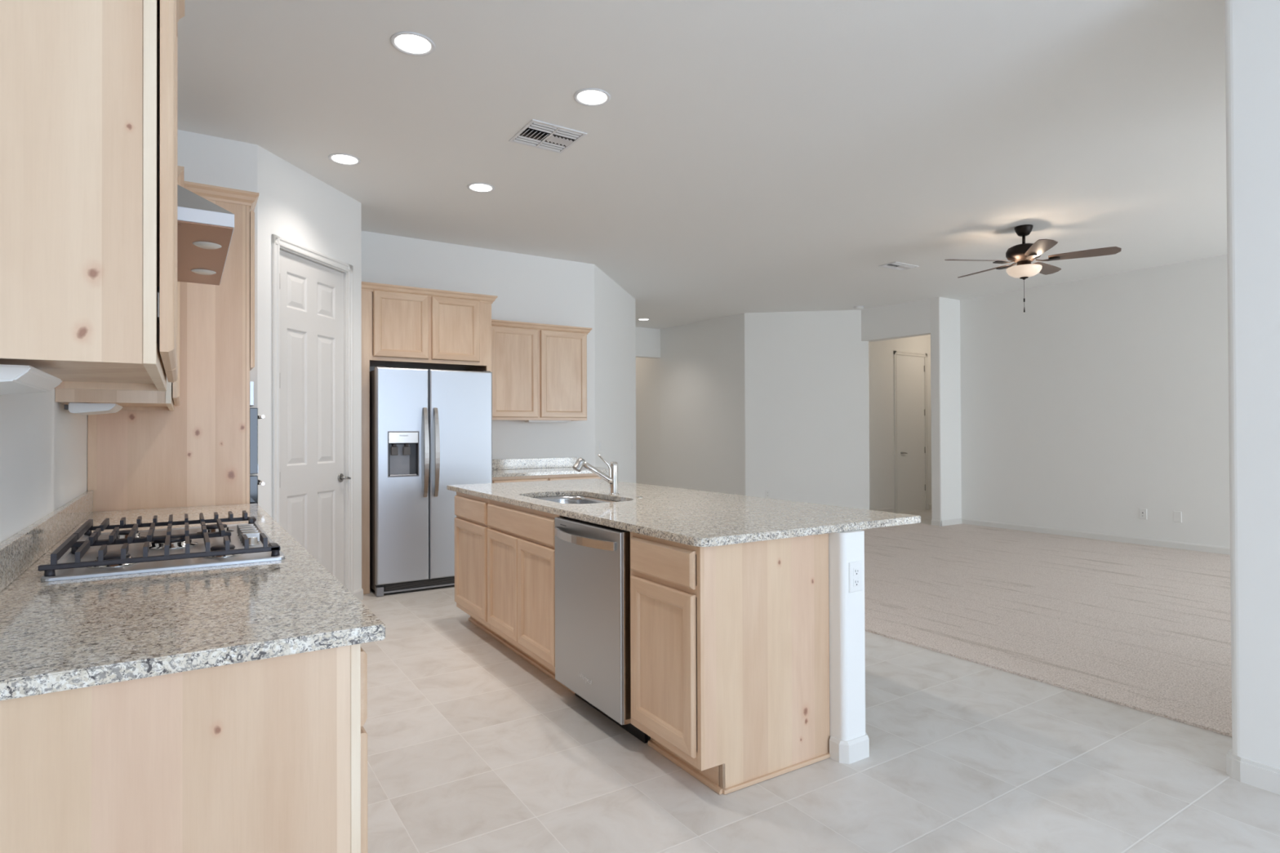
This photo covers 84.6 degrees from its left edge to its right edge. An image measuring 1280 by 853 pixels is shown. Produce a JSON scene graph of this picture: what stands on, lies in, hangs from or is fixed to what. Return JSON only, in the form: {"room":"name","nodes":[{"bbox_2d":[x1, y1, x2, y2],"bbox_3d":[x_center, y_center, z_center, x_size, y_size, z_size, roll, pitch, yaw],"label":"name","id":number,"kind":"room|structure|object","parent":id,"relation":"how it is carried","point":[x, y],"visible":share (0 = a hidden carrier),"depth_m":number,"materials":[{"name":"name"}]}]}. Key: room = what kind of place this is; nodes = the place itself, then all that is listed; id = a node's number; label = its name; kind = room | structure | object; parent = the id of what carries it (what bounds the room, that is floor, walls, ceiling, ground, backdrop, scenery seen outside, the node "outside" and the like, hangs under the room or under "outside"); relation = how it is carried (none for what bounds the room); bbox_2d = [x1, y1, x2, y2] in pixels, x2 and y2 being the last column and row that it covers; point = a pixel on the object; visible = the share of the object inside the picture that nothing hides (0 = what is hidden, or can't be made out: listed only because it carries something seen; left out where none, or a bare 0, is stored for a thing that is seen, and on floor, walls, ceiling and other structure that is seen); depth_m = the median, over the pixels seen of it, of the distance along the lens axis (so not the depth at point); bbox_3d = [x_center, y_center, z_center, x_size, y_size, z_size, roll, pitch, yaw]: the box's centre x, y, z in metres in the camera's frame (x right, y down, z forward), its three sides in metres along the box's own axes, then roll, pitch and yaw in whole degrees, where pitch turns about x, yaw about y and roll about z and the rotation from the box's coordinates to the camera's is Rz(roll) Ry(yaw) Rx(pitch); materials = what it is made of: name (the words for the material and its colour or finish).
{"room":"kitchen","nodes":[
{"label":"kitchen","id":0,"kind":"room"},
{"bbox_2d":[0,388,87,542],"bbox_3d":[-0.855,-0.238,0.490,0.150,3.050,9.050,0,0,-33],"label":"wall","id":1,"kind":"structure","parent":0,"point":[43,445],"depth_m":2.15,"materials":[{"name":"white paint"}]},
{"bbox_2d":[0,490,93,592],"bbox_3d":[-1.818,0.338,2.132,0.022,0.100,2.774,0,0,-33],"label":"backsplash","id":2,"kind":"structure","parent":1,"relation":"attached to","point":[21,550],"depth_m":2.05,"materials":[{"name":"stone"}]},
{"bbox_2d":[0,0,184,391],"bbox_3d":[-1.137,-0.611,1.411,0.378,1.027,0.915,0,0,-33],"label":"upper cabinet","id":3,"kind":"object","parent":1,"relation":"attached to","point":[89,88],"visible":0.99,"depth_m":1.10,"materials":[{"name":"brown wood"}]},
{"bbox_2d":[0,364,62,395],"bbox_3d":[-1.153,-0.079,1.256,0.151,0.038,0.360,0,0,-33],"label":"light","id":4,"kind":"object","parent":3,"relation":"attached to","point":[14,379],"visible":1,"depth_m":1.22,"materials":[{"name":"white plastic"}]},
{"bbox_2d":[55,165,184,410],"bbox_3d":[-2.157,-0.532,2.981,0.378,0.900,0.993,0,0,-33],"label":"upper cabinet","id":5,"kind":"object","parent":1,"relation":"attached to","point":[130,400],"visible":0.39,"depth_m":2.61,"materials":[{"name":"brown wood"}]},
{"bbox_2d":[64,402,122,415],"bbox_3d":[-2.100,-0.065,2.715,0.151,0.038,0.360,0,0,-33],"label":"light","id":6,"kind":"object","parent":5,"relation":"attached to","point":[84,409],"visible":1,"depth_m":2.58,"materials":[{"name":"white plastic"}]},
{"bbox_2d":[64,404,68,409],"bbox_3d":[-2.077,-0.070,2.551,0.013,0.018,0.040,0,0,-33],"label":"switch","id":7,"kind":"object","parent":6,"relation":"attached to","point":[66,406],"depth_m":2.53,"materials":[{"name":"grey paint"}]},
{"bbox_2d":[177,184,234,285],"bbox_3d":[-1.587,-0.800,2.212,0.495,0.516,0.900,0,0,-33],"label":"range hood","id":8,"kind":"object","parent":1,"relation":"attached to","point":[205,229],"visible":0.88,"depth_m":2.07,"materials":[{"name":"white"}]},
{"bbox_2d":[191,269,216,275],"bbox_3d":[-1.541,-0.544,2.486,0.076,0.007,0.076,0,0,-33],"label":"light","id":9,"kind":"object","parent":8,"relation":"attached to","point":[204,272],"depth_m":2.47,"materials":[{"name":"white glass"}]},
{"bbox_2d":[192,241,222,248],"bbox_3d":[-1.312,-0.548,2.134,0.076,0.007,0.076,0,0,-33],"label":"light","id":10,"kind":"object","parent":8,"relation":"attached to","point":[206,245],"depth_m":2.12,"materials":[{"name":"white glass"}]},
{"bbox_2d":[177,129,361,591],"bbox_3d":[-2.551,-0.200,4.942,0.649,3.050,2.213,0,0,11],"label":"wall","id":11,"kind":"structure","parent":0,"point":[293,205],"depth_m":4.46,"materials":[{"name":"white paint"}]},
{"bbox_2d":[271,234,353,594],"bbox_3d":[-2.279,0.056,4.867,0.146,2.535,0.867,0,0,10],"label":"door","id":12,"kind":"structure","parent":11,"relation":"in","point":[313,291],"depth_m":4.86,"materials":[{"name":"white paint"}]},
{"bbox_2d":[353,588,363,600],"bbox_3d":[-2.229,1.281,4.861,0.014,0.085,1.100,0,0,10],"label":"baseboard","id":13,"kind":"structure","parent":11,"relation":"attached to","point":[358,593],"depth_m":5.35,"materials":[{"name":"white paint"}]},
{"bbox_2d":[361,231,635,483],"bbox_3d":[-1.474,-0.169,9.871,2.813,3.050,7.669,0,0,-1],"label":"wall","id":14,"kind":"structure","parent":0,"point":[528,288],"depth_m":7.17,"materials":[{"name":"white paint"}]},
{"bbox_2d":[492,457,577,470],"bbox_3d":[-1.141,0.369,6.982,1.155,0.102,0.020,0,0,-33],"label":"backsplash","id":15,"kind":"structure","parent":14,"relation":"attached to","point":[565,462],"depth_m":7.02,"materials":[{"name":"stone"}]},
{"bbox_2d":[491,319,591,421],"bbox_3d":[-1.054,-0.519,6.844,1.150,0.920,0.358,0,0,-33],"label":"upper cabinet","id":16,"kind":"object","parent":14,"relation":"attached to","point":[539,371],"visible":0.81,"depth_m":6.73,"materials":[{"name":"brown wood"}]},
{"bbox_2d":[524,420,567,422],"bbox_3d":[-0.925,-0.059,6.949,0.420,0.039,0.100,0,0,-33],"label":"light","id":17,"kind":"object","parent":16,"relation":"attached to","point":[526,421],"visible":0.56,"depth_m":6.89,"materials":[{"name":"white plastic"}]},
{"bbox_2d":[599,440,601,451],"bbox_3d":[-0.426,0.211,7.637,0.009,0.116,0.072,0,0,12],"label":"light switch","id":18,"kind":"object","parent":14,"relation":"attached to","point":[600,442],"visible":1,"depth_m":7.62,"materials":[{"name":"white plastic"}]},
{"bbox_2d":[635,327,660,358],"bbox_3d":[-0.474,-1.438,11.745,2.000,0.493,0.150,0,0,-33],"label":"wall passage header","id":19,"kind":"structure","parent":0,"point":[647,340],"depth_m":12.06,"materials":[{"name":"white paint"}]},
{"bbox_2d":[177,0,1226,328],"bbox_3d":[2.219,-1.785,7.600,13.200,0.120,17.700,0,0,-33],"label":"ceiling","id":20,"kind":"structure","parent":0,"point":[742,156],"depth_m":4.09,"materials":[{"name":"white paint"}]},
{"bbox_2d":[328,153,360,165],"bbox_3d":[-1.910,-1.726,4.554,0.196,0.006,0.196,0,0,-33],"label":"recessed light","id":21,"kind":"object","parent":20,"relation":"in","point":[340,158],"visible":1,"depth_m":4.55,"materials":[{"name":"white"}]},
{"bbox_2d":[390,31,435,56],"bbox_3d":[-1.033,-1.740,3.204,0.196,0.006,0.196,0,0,-33],"label":"recessed light","id":22,"kind":"object","parent":20,"relation":"in","point":[411,43],"visible":1,"depth_m":3.20,"materials":[{"name":"white ceramic"}]},
{"bbox_2d":[466,182,494,192],"bbox_3d":[-1.151,-1.726,5.091,0.196,0.006,0.196,0,0,-33],"label":"recessed light","id":23,"kind":"object","parent":20,"relation":"in","point":[475,187],"visible":1,"depth_m":5.08,"materials":[{"name":"white"}]},
{"bbox_2d":[508,119,586,153],"bbox_3d":[-0.555,-1.731,4.219,0.351,0.014,0.348,0,0,-33],"label":"ceiling vent","id":24,"kind":"object","parent":20,"relation":"in","point":[537,134],"visible":1,"depth_m":4.21,"materials":[{"name":"white metal"}]},
{"bbox_2d":[573,88,610,106],"bbox_3d":[-0.253,-1.739,3.722,0.196,0.006,0.196,0,0,-33],"label":"recessed light","id":25,"kind":"object","parent":20,"relation":"in","point":[587,96],"visible":1,"depth_m":3.72,"materials":[{"name":"white"}]},
{"bbox_2d":[637,318,649,320],"bbox_3d":[0.058,-1.688,11.109,0.196,0.006,0.196,0,0,-33],"label":"recessed light","id":26,"kind":"object","parent":20,"relation":"in","point":[639,319],"visible":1,"depth_m":11.11,"materials":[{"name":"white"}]},
{"bbox_2d":[853,306,863,310],"bbox_3d":[3.124,-1.691,10.060,0.150,0.040,0.150,0,0,-33],"label":"smoke detector","id":27,"kind":"object","parent":20,"relation":"attached to","point":[856,308],"visible":1,"depth_m":10.02,"materials":[{"name":"white plastic"}]},
{"bbox_2d":[878,261,919,271],"bbox_3d":[2.783,-1.720,7.567,0.390,0.014,0.220,0,0,-33],"label":"ceiling vent","id":28,"kind":"object","parent":20,"relation":"in","point":[894,265],"visible":1,"depth_m":7.55,"materials":[{"name":"white metal"}]},
{"bbox_2d":[944,224,1121,312],"bbox_3d":[3.362,-1.367,6.169,1.322,0.744,1.337,0,0,-33],"label":"ceiling fan","id":29,"kind":"object","parent":20,"relation":"hanging from","point":[1024,254],"visible":1,"depth_m":6.04,"materials":[{"name":"brown metal"}]},
{"bbox_2d":[635,310,931,512],"bbox_3d":[1.515,-0.165,12.120,7.172,3.050,2.832,0,0,24],"label":"wall","id":30,"kind":"structure","parent":0,"point":[794,406],"depth_m":10.66,"materials":[{"name":"white paint"}]},
{"bbox_2d":[870,503,931,512],"bbox_3d":[4.264,1.299,11.121,2.230,0.085,0.014,0,0,-33],"label":"baseboard","id":31,"kind":"structure","parent":30,"relation":"attached to","point":[888,509],"depth_m":10.83,"materials":[{"name":"white paint"}]},
{"bbox_2d":[893,351,928,512],"bbox_3d":[4.277,0.082,11.194,0.832,2.520,0.146,0,0,-33],"label":"door","id":32,"kind":"structure","parent":30,"relation":"in","point":[895,353],"depth_m":11.07,"materials":[{"name":"white paint"}]},
{"bbox_2d":[360,509,1279,852],"bbox_3d":[2.231,1.385,7.578,13.200,0.120,17.700,0,0,-33],"label":"floor","id":33,"kind":"structure","parent":0,"point":[473,748],"depth_m":2.61,"materials":[{"name":"tile"}]},
{"bbox_2d":[87,181,258,511],"bbox_3d":[-2.474,0.053,3.770,0.705,2.526,0.754,0,0,-33],"label":"tall cabinet","id":34,"kind":"object","parent":33,"relation":"on","point":[196,453],"visible":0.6,"depth_m":3.54,"materials":[{"name":"brown wood"}]},
{"bbox_2d":[249,381,265,504],"bbox_3d":[-2.417,0.326,3.828,0.617,1.122,0.650,0,0,-33],"label":"wall oven","id":35,"kind":"object","parent":34,"relation":"in","point":[255,482],"visible":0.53,"depth_m":3.69,"materials":[{"name":"grey paint"}]},
{"bbox_2d":[0,643,368,852],"bbox_3d":[-1.024,0.853,1.511,0.676,0.882,0.844,0,0,-33],"label":"base cabinet","id":36,"kind":"object","parent":33,"relation":"on","point":[269,755],"visible":0.63,"depth_m":1.19,"materials":[{"name":"brown wood"}]},
{"bbox_2d":[0,503,385,700],"bbox_3d":[-1.534,0.404,2.316,0.700,0.030,2.774,0,0,-33],"label":"countertop","id":37,"kind":"structure","parent":36,"relation":"on","point":[56,636],"depth_m":1.40,"materials":[{"name":"grey stone"}]},
{"bbox_2d":[37,510,284,582],"bbox_3d":[-1.501,0.356,2.261,0.551,0.064,0.910,0,0,-33],"label":"gas cooktop","id":38,"kind":"object","parent":37,"relation":"in","point":[96,553],"visible":1,"depth_m":2.07,"materials":[{"name":"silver metal"}]},
{"bbox_2d":[361,281,497,594],"bbox_3d":[-1.902,0.095,6.108,1.150,2.469,0.658,0,0,-33],"label":"tall cabinet","id":39,"kind":"object","parent":33,"relation":"on","point":[402,326],"visible":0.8,"depth_m":5.79,"materials":[{"name":"brown wood"}]},
{"bbox_2d":[369,365,492,596],"bbox_3d":[-1.824,0.429,5.998,0.948,1.798,0.786,0,0,-33],"label":"refrigerator","id":40,"kind":"object","parent":33,"relation":"on","point":[431,430],"visible":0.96,"depth_m":5.66,"materials":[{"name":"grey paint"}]},
{"bbox_2d":[454,491,504,643],"bbox_3d":[-0.811,0.874,4.642,0.652,0.884,0.632,0,0,-32],"label":"base cabinet","id":41,"kind":"object","parent":33,"relation":"on","point":[471,526],"visible":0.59,"depth_m":4.46,"materials":[{"name":"brown wood"}]},
{"bbox_2d":[487,495,577,693],"bbox_3d":[-0.398,0.868,3.951,0.620,0.884,0.974,0,0,-32],"label":"base cabinet","id":42,"kind":"object","parent":33,"relation":"on","point":[521,540],"visible":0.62,"depth_m":3.74,"materials":[{"name":"brown wood"}]},
{"bbox_2d":[446,478,920,546],"bbox_3d":[-0.070,0.409,3.942,1.232,0.030,2.946,0,0,-33],"label":"countertop","id":43,"kind":"structure","parent":42,"relation":"on","point":[693,517],"depth_m":3.17,"materials":[{"name":"grey stone"}]},
{"bbox_2d":[533,495,617,503],"bbox_3d":[-0.372,0.521,3.962,0.449,0.188,0.794,0,0,-32],"label":"sink","id":44,"kind":"object","parent":43,"relation":"in","point":[565,499],"visible":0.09,"depth_m":4.31,"materials":[{"name":"silver metal"}]},
{"bbox_2d":[572,454,618,494],"bbox_3d":[-0.254,0.278,4.043,0.286,0.236,0.060,0,0,-26],"label":"kitchen faucet","id":45,"kind":"object","parent":43,"relation":"on","point":[612,479],"visible":1,"depth_m":4.06,"materials":[{"name":"silver metal"}]},
{"bbox_2d":[492,473,601,483],"bbox_3d":[-0.992,0.890,6.723,1.118,0.882,0.601,0,0,-33],"label":"base cabinet","id":46,"kind":"object","parent":33,"relation":"on","point":[580,476],"visible":0.15,"depth_m":6.46,"materials":[{"name":"brown wood"}]},
{"bbox_2d":[492,466,608,477],"bbox_3d":[-0.895,0.433,6.783,1.350,0.030,0.621,0,0,-33],"label":"countertop","id":47,"kind":"structure","parent":46,"relation":"on","point":[547,471],"depth_m":6.54,"materials":[{"name":"grey stone"}]},
{"bbox_2d":[554,516,647,743],"bbox_3d":[-0.015,0.867,3.242,0.664,0.871,0.633,0,0,-32],"label":"dishwasher","id":48,"kind":"object","parent":33,"relation":"on","point":[593,560],"visible":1,"depth_m":3.01,"materials":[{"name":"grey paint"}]},
{"bbox_2d":[563,516,630,532],"bbox_3d":[0.033,0.817,3.274,0.550,0.772,0.628,0,0,-32],"label":"tub","id":49,"kind":"object","parent":48,"relation":"in","point":[563,517],"depth_m":3.11,"materials":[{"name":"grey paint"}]},
{"bbox_2d":[630,531,830,795],"bbox_3d":[0.348,0.856,2.791,0.652,0.884,0.480,0,0,-32],"label":"base cabinet","id":50,"kind":"object","parent":33,"relation":"on","point":[730,643],"visible":0.84,"depth_m":2.59,"materials":[{"name":"brown wood"}]},
{"bbox_2d":[862,523,1231,737],"bbox_3d":[4.034,1.295,5.273,5.208,0.012,11.450,0,0,-33],"label":"carpet","id":51,"kind":"object","parent":33,"relation":"on","point":[1147,628],"visible":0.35,"depth_m":4.97,"materials":[{"name":"beige carpet"}]},
{"bbox_2d":[828,529,865,741],"bbox_3d":[0.098,0.866,3.934,0.134,0.883,2.802,0,0,-32],"label":"wall","id":52,"kind":"structure","parent":0,"point":[846,609],"depth_m":2.74,"materials":[{"name":"white paint"}]},
{"bbox_2d":[829,732,869,764],"bbox_3d":[0.103,1.266,3.925,0.162,0.082,2.816,0,0,-32],"label":"baseboard","id":53,"kind":"structure","parent":52,"relation":"attached to","point":[848,752],"depth_m":2.72,"materials":[{"name":"white paint"}]},
{"bbox_2d":[848,560,862,592],"bbox_3d":[0.842,0.586,2.745,0.072,0.116,0.008,0,0,-33],"label":"wall outlet","id":54,"kind":"object","parent":52,"relation":"attached to","point":[855,567],"visible":1,"depth_m":2.74,"materials":[{"name":"white plastic"}]},
{"bbox_2d":[853,577,859,586],"bbox_3d":[0.843,0.607,2.743,0.034,0.030,0.002,0,0,-32],"label":"receptacle","id":55,"kind":"object","parent":54,"relation":"attached to","point":[855,580],"depth_m":2.74,"materials":[{"name":"grey plastic"}]},
{"bbox_2d":[853,567,859,575],"bbox_3d":[0.843,0.565,2.743,0.034,0.030,0.002,0,0,-32],"label":"receptacle","id":56,"kind":"object","parent":54,"relation":"attached to","point":[855,570],"depth_m":2.74,"materials":[{"name":"grey plastic"}]},
{"bbox_2d":[861,298,930,342],"bbox_3d":[3.611,-1.484,9.953,0.201,0.460,1.161,0,0,-35],"label":"wall","id":57,"kind":"structure","parent":0,"point":[908,319],"depth_m":9.85,"materials":[{"name":"white paint"}]},
{"bbox_2d":[930,254,1230,547],"bbox_3d":[6.689,-0.231,5.719,0.610,3.050,9.300,0,0,-33],"label":"wall","id":58,"kind":"structure","parent":0,"point":[1094,405],"depth_m":8.19,"materials":[{"name":"white paint"}]},
{"bbox_2d":[931,518,1230,555],"bbox_3d":[6.627,1.251,5.659,0.469,0.085,9.290,0,0,-33],"label":"baseboard","id":59,"kind":"structure","parent":58,"relation":"attached to","point":[1167,544],"depth_m":8.17,"materials":[{"name":"white paint"}]},
{"bbox_2d":[1139,508,1146,519],"bbox_3d":[5.539,0.963,7.751,0.013,0.116,0.072,0,0,-33],"label":"wall outlet","id":60,"kind":"object","parent":58,"relation":"attached to","point":[1143,512],"visible":1,"depth_m":7.75,"materials":[{"name":"white plastic"}]},
{"bbox_2d":[1173,511,1182,522],"bbox_3d":[5.716,0.960,7.485,0.006,0.116,0.072,0,0,-33],"label":"wall outlet","id":61,"kind":"object","parent":58,"relation":"attached to","point":[1177,515],"visible":1,"depth_m":7.48,"materials":[{"name":"white plastic"}]},
{"bbox_2d":[1224,0,1279,768],"bbox_3d":[4.341,-0.253,1.332,2.268,3.050,4.500,0,0,-33],"label":"wall","id":62,"kind":"structure","parent":0,"point":[1252,27],"depth_m":2.53,"materials":[{"name":"white paint"}]},
{"bbox_2d":[1226,749,1279,795],"bbox_3d":[2.673,1.240,1.971,0.196,0.086,1.614,0,0,-33],"label":"baseboard","id":63,"kind":"structure","parent":62,"relation":"attached to","point":[1258,775],"depth_m":2.52,"materials":[{"name":"white paint"}]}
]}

